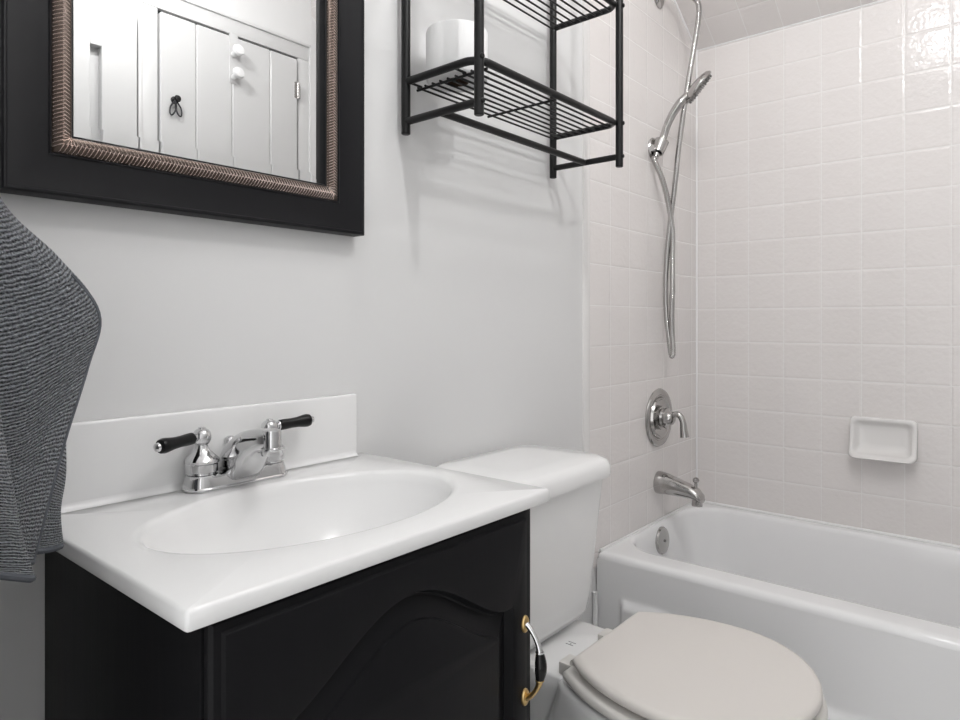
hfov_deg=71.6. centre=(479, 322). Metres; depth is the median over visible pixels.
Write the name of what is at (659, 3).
shower arm
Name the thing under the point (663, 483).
tub spout
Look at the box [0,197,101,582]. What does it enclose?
towel
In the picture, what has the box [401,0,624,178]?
wall shelf
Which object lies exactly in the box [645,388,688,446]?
shower valve
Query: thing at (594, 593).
trim
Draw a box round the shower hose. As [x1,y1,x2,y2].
[651,0,701,358]
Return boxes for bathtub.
[597,501,959,719]
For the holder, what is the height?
0.070 m
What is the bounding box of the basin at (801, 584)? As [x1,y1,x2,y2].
[598,502,959,651]
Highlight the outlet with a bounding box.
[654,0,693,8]
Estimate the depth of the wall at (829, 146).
1.98 m
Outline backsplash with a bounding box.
[61,394,358,512]
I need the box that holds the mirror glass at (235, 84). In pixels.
[74,0,319,182]
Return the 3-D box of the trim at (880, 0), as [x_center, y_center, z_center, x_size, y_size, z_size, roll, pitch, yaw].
[1.238,-0.916,1.816,1.333,0.005,0.005,0,0,40]
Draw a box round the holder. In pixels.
[648,137,668,159]
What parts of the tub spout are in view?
diverter knob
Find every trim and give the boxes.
[582,0,589,452]
[592,591,597,625]
[674,0,696,50]
[696,51,697,483]
[697,0,886,50]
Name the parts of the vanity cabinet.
panel, frame, door, pull arm, pull arm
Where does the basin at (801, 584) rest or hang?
in the bathtub
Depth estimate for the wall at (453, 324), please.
1.31 m
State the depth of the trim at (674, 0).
2.16 m
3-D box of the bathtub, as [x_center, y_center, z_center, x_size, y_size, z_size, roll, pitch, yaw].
[1.019,0.797,1.558,1.328,0.406,0.676,0,0,40]
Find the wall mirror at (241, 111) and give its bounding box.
[0,0,363,236]
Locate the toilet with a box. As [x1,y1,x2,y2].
[435,445,827,719]
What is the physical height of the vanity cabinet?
0.760 m
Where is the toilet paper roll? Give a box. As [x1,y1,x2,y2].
[426,19,487,92]
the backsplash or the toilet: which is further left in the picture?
the backsplash
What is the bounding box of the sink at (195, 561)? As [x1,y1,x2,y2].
[57,394,548,632]
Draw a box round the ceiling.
[676,0,879,49]
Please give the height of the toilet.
0.734 m
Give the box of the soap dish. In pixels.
[848,416,917,463]
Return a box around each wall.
[0,0,695,719]
[698,0,959,544]
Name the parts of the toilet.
tank lid, tank, bowl, seat, seat lid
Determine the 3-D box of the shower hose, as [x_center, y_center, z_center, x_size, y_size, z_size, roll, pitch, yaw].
[0.580,-0.425,1.978,0.144,1.067,0.067,0,0,8]
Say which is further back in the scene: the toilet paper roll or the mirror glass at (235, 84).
the toilet paper roll
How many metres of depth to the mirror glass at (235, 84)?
0.92 m
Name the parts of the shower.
handle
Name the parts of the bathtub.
overflow plate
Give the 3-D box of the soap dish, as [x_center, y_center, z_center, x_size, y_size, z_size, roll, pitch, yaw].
[1.130,0.329,1.870,0.166,0.116,0.057,0,0,40]
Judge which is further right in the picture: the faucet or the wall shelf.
the wall shelf
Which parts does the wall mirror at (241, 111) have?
trim, woven trim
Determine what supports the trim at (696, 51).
attached to the wall at (829, 146)
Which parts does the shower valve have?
lever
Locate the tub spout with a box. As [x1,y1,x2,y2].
[653,471,704,506]
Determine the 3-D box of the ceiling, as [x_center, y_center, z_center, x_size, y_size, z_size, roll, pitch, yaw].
[1.040,-1.158,1.583,1.335,0.603,0.814,0,0,40]
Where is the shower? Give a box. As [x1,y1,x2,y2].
[653,70,711,156]
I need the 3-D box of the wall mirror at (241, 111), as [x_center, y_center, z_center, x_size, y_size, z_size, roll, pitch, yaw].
[-0.367,-0.473,0.926,0.028,0.654,0.509,0,0,40]
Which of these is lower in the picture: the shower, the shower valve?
the shower valve
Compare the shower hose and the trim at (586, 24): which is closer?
the trim at (586, 24)
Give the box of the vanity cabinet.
[45,509,546,719]
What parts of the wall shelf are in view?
post, post, shelf frame, post, shelf frame, post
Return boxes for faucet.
[153,414,313,493]

